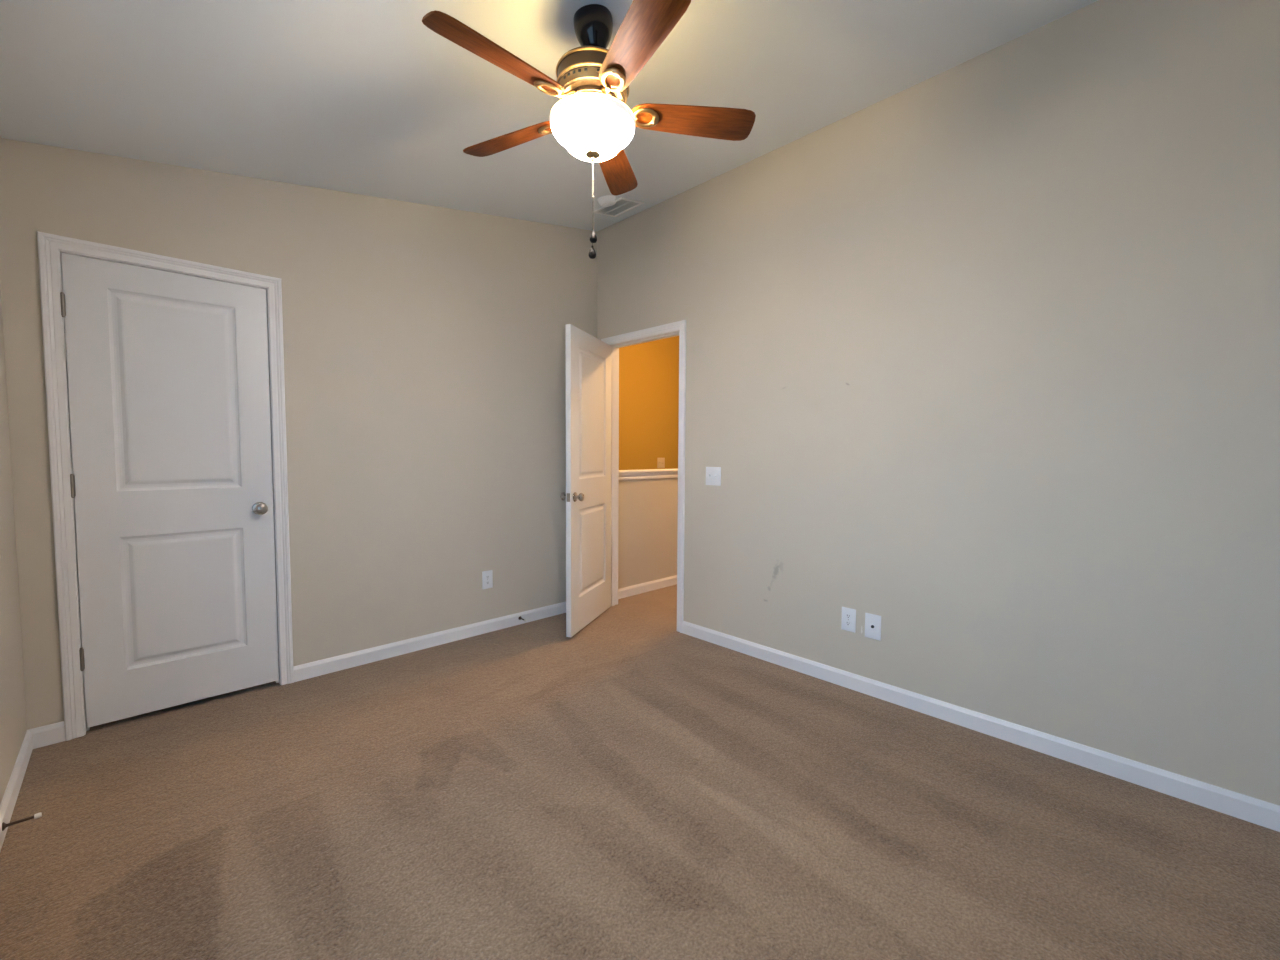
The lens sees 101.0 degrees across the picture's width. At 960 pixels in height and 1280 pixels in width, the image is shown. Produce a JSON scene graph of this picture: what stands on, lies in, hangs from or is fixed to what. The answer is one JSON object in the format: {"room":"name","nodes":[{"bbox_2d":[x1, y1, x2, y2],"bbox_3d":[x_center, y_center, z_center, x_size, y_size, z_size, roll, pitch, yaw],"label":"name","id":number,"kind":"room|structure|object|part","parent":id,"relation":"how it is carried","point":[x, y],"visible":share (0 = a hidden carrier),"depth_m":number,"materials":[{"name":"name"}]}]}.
{"room":"empty bedroom","nodes":[
{"label":"empty bedroom","id":0,"kind":"room"},
{"bbox_2d":[0,284,26,803],"bbox_3d":[-1.251,-0.022,0.725,0.115,2.488,3.735,-3,4,-44],"label":"wall","id":1,"kind":"structure","parent":0,"point":[13,721],"depth_m":1.97,"materials":[{"name":"paint"}]},
{"bbox_2d":[0,730,32,850],"bbox_3d":[-1.252,1.144,0.874,0.013,0.082,3.620,-3,4,-44],"label":"baseboard","id":2,"kind":"structure","parent":1,"relation":"attached to","point":[7,805],"depth_m":1.86,"materials":[{"name":"white paint"}]},
{"bbox_2d":[2,812,41,830],"bbox_3d":[-1.975,1.089,1.687,0.082,0.025,0.025,-3,4,-44],"label":"door stop","id":3,"kind":"object","parent":1,"relation":"attached to","point":[38,815],"visible":1,"depth_m":1.68,"materials":[{"name":"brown metal"}]},
{"bbox_3d":[-1.980,1.089,1.682,0.068,0.025,0.025,-3,4,-44],"label":"rod","id":4,"kind":"part","parent":3,"relation":"part of","materials":[{"name":"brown metal"}]},
{"bbox_2d":[0,138,677,729],"bbox_3d":[-0.716,-0.262,3.916,5.337,3.364,0.115,-3,4,-44],"label":"wall","id":5,"kind":"structure","parent":0,"point":[424,345],"depth_m":3.05,"materials":[{"name":"paint"}]},
{"bbox_2d":[37,231,293,740],"bbox_3d":[-2.175,0.036,2.506,0.824,2.107,0.132,-3,4,-44],"label":"door frame","id":6,"kind":"structure","parent":5,"relation":"attached to","point":[49,245],"depth_m":2.24,"materials":[{"name":"white paint"}]},
{"bbox_2d":[60,253,278,727],"bbox_3d":[-2.131,0.057,2.461,0.716,2.015,0.098,-3,4,-44],"label":"door","id":7,"kind":"structure","parent":5,"relation":"in","point":[171,485],"depth_m":2.44,"materials":[{"name":"white paint"}]},
{"bbox_3d":[-1.910,0.145,2.656,0.065,0.065,0.064,-3,4,-44],"label":"knob","id":8,"kind":"part","parent":7,"relation":"part of","materials":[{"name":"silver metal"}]},
{"bbox_2d":[29,602,565,748],"bbox_3d":[-1.427,1.015,3.213,3.022,0.082,0.013,-3,4,-44],"label":"baseboard","id":9,"kind":"structure","parent":5,"relation":"attached to","point":[46,735],"depth_m":3.16,"materials":[{"name":"white paint"}]},
{"bbox_2d":[482,570,492,588],"bbox_3d":[-1.034,0.676,3.577,0.076,0.122,0.008,-3,4,-44],"label":"wall outlet","id":10,"kind":"object","parent":5,"relation":"attached to","point":[487,576],"visible":1,"depth_m":3.57,"materials":[{"name":"white plastic"}]},
{"bbox_2d":[618,575,676,598],"bbox_3d":[1.744,1.001,3.776,2.085,0.082,3.620,-3,4,-44],"label":"baseboard","id":11,"kind":"structure","parent":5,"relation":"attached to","point":[668,581],"depth_m":4.64,"materials":[{"name":"white paint"}]},
{"bbox_2d":[619,469,677,479],"bbox_3d":[0.450,-0.070,5.060,2.085,0.078,0.159,-3,4,-44],"label":"cap rail","id":12,"kind":"object","parent":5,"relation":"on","point":[645,473],"depth_m":4.60,"materials":[{"name":"white paint"}]},
{"bbox_2d":[0,0,1097,231],"bbox_3d":[-0.199,-1.592,1.733,3.137,0.626,3.850,-3,4,-44],"label":"ceiling","id":13,"kind":"structure","parent":0,"point":[362,97],"depth_m":2.04,"materials":[{"name":"white paint"}]},
{"bbox_2d":[422,0,755,258],"bbox_3d":[-0.191,-1.159,1.764,1.043,0.796,1.092,-3,4,-44],"label":"ceiling fan","id":14,"kind":"object","parent":13,"relation":"hanging from","point":[591,118],"visible":1,"depth_m":1.71,"materials":[{"name":"brown wood"}]},
{"bbox_3d":[-0.408,-1.239,1.548,0.436,0.006,0.124,-3,20,-44],"label":"blade","id":15,"kind":"part","parent":14,"relation":"part of","materials":[{"name":"brown wood"}]},
{"bbox_3d":[-0.466,-1.261,1.950,0.436,0.006,0.124,2,20,28],"label":"blade","id":16,"kind":"part","parent":14,"relation":"part of","materials":[{"name":"brown wood"}]},
{"bbox_3d":[-0.292,-1.260,1.857,0.158,0.044,0.076,2,20,28],"label":"blade arm","id":17,"kind":"part","parent":14,"relation":"part of","materials":[{"name":"gold metal"}]},
{"bbox_3d":[-0.266,-1.250,1.684,0.158,0.044,0.076,-3,20,-44],"label":"blade arm","id":18,"kind":"part","parent":14,"relation":"part of","materials":[{"name":"gold metal"}]},
{"bbox_3d":[-0.163,-1.031,1.800,0.004,0.117,0.004,-3,4,-44],"label":"pull chain","id":19,"kind":"part","parent":14,"relation":"part of","materials":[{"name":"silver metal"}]},
{"bbox_3d":[-0.163,-0.886,1.808,0.001,0.178,0.001,-3,4,-44],"label":"cord","id":20,"kind":"part","parent":14,"relation":"part of","materials":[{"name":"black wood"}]},
{"bbox_3d":[-0.159,-1.026,1.801,0.007,0.126,0.006,-3,4,-44],"label":"pull chain","id":21,"kind":"part","parent":14,"relation":"part of","materials":[{"name":"silver metal"}]},
{"bbox_3d":[-0.160,-1.170,1.793,0.290,0.112,0.290,-3,4,-44],"label":"lamp shade","id":22,"kind":"part","parent":14,"relation":"part of","materials":[{"name":"white glass"}]},
{"bbox_3d":[-0.160,-0.908,1.807,0.001,0.117,0.001,-3,4,-44],"label":"cord","id":23,"kind":"part","parent":14,"relation":"part of","materials":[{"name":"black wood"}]},
{"bbox_3d":[-0.093,-1.247,1.656,0.076,0.044,0.158,17,-4,-26],"label":"blade arm","id":24,"kind":"part","parent":14,"relation":"part of","materials":[{"name":"gold metal"}]},
{"bbox_3d":[-0.100,-1.269,2.129,0.124,0.006,0.436,-15,0,10],"label":"blade","id":25,"kind":"part","parent":14,"relation":"part of","materials":[{"name":"brown wood"}]},
{"bbox_3d":[-0.007,-1.233,1.478,0.124,0.006,0.436,17,-4,-26],"label":"blade","id":26,"kind":"part","parent":14,"relation":"part of","materials":[{"name":"brown wood"}]},
{"bbox_3d":[-0.013,-1.256,1.811,0.158,0.044,0.076,0,-13,-8],"label":"blade arm","id":27,"kind":"part","parent":14,"relation":"part of","materials":[{"name":"gold metal"}]},
{"bbox_3d":[0.183,-1.251,1.837,0.436,0.006,0.124,0,-13,-8],"label":"blade","id":28,"kind":"part","parent":14,"relation":"part of","materials":[{"name":"brown wood"}]},
{"bbox_2d":[597,195,616,206],"bbox_3d":[-0.215,-1.818,3.441,0.124,0.052,0.126,-2,4,-30],"label":"smoke detector","id":29,"kind":"object","parent":13,"relation":"attached to","point":[608,200],"visible":1,"depth_m":3.41,"materials":[{"name":"white plastic"}]},
{"bbox_2d":[594,197,643,216],"bbox_3d":[-0.150,-1.868,3.615,0.210,0.042,0.300,-3,4,-44],"label":"ceiling vent","id":30,"kind":"object","parent":13,"relation":"in","point":[622,205],"visible":0.92,"depth_m":3.61,"materials":[{"name":"white plastic"}]},
{"bbox_2d":[0,584,1279,959],"bbox_3d":[0.364,1.105,2.950,5.262,0.050,4.390,-3,4,-44],"label":"floor","id":31,"kind":"structure","parent":0,"point":[630,785],"depth_m":1.72,"materials":[{"name":"beige carpet"}]},
{"bbox_2d":[619,336,678,469],"bbox_3d":[0.169,0.826,6.113,3.085,5.360,0.100,-3,4,-44],"label":"wall","id":32,"kind":"structure","parent":0,"point":[648,371],"depth_m":5.88,"materials":[{"name":"orange paint"}]},
{"bbox_2d":[657,458,664,467],"bbox_3d":[0.246,-0.196,6.044,0.120,0.118,0.021,-3,4,-44],"label":"light switch","id":33,"kind":"object","parent":32,"relation":"attached to","point":[660,461],"visible":1,"depth_m":6.04,"materials":[{"name":"beige plastic"}]},
{"bbox_2d":[597,0,1279,805],"bbox_3d":[0.647,-0.414,3.257,0.115,3.014,4.755,-3,4,-44],"label":"wall","id":34,"kind":"structure","parent":0,"point":[982,357],"depth_m":2.20,"materials":[{"name":"paint"}]},
{"bbox_2d":[560,324,611,636],"bbox_3d":[-0.352,0.002,3.767,0.162,2.030,0.757,1,3,18],"label":"door","id":35,"kind":"structure","parent":34,"relation":"in","point":[587,496],"depth_m":3.67,"materials":[{"name":"white paint"}]},
{"bbox_3d":[-0.493,0.110,3.492,0.064,0.065,0.065,1,3,18],"label":"knob","id":36,"kind":"part","parent":35,"relation":"part of","materials":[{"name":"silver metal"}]},
{"bbox_3d":[-0.400,0.112,3.462,0.064,0.065,0.065,1,3,18],"label":"knob","id":37,"kind":"part","parent":35,"relation":"part of","materials":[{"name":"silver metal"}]},
{"bbox_2d":[601,320,686,632],"bbox_3d":[0.044,-0.028,3.899,0.149,2.107,0.862,-3,4,-44],"label":"door frame","id":38,"kind":"structure","parent":34,"relation":"attached to","point":[679,325],"depth_m":3.72,"materials":[{"name":"white paint"}]},
{"bbox_2d":[706,467,720,485],"bbox_3d":[0.463,-0.025,3.368,0.021,0.118,0.120,-3,4,-44],"label":"light switch","id":39,"kind":"object","parent":34,"relation":"attached to","point":[713,474],"visible":1,"depth_m":3.37,"materials":[{"name":"white plastic"}]},
{"bbox_2d":[841,607,855,632],"bbox_3d":[1.093,0.732,2.764,0.008,0.122,0.076,-3,4,-44],"label":"wall outlet","id":40,"kind":"object","parent":34,"relation":"attached to","point":[848,621],"visible":1,"depth_m":2.76,"materials":[{"name":"white plastic"}]},
{"bbox_2d":[865,613,880,640],"bbox_3d":[1.178,0.743,2.671,0.016,0.126,0.080,-3,4,-44],"label":"cable plate","id":41,"kind":"object","parent":34,"relation":"attached to","point":[872,622],"visible":1,"depth_m":2.67,"materials":[{"name":"white plastic"}]},
{"bbox_2d":[682,621,1279,831],"bbox_3d":[0.913,1.042,2.962,0.013,0.082,3.607,-3,4,-44],"label":"baseboard","id":42,"kind":"structure","parent":34,"relation":"attached to","point":[1241,806],"depth_m":2.20,"materials":[{"name":"white paint"}]}
]}

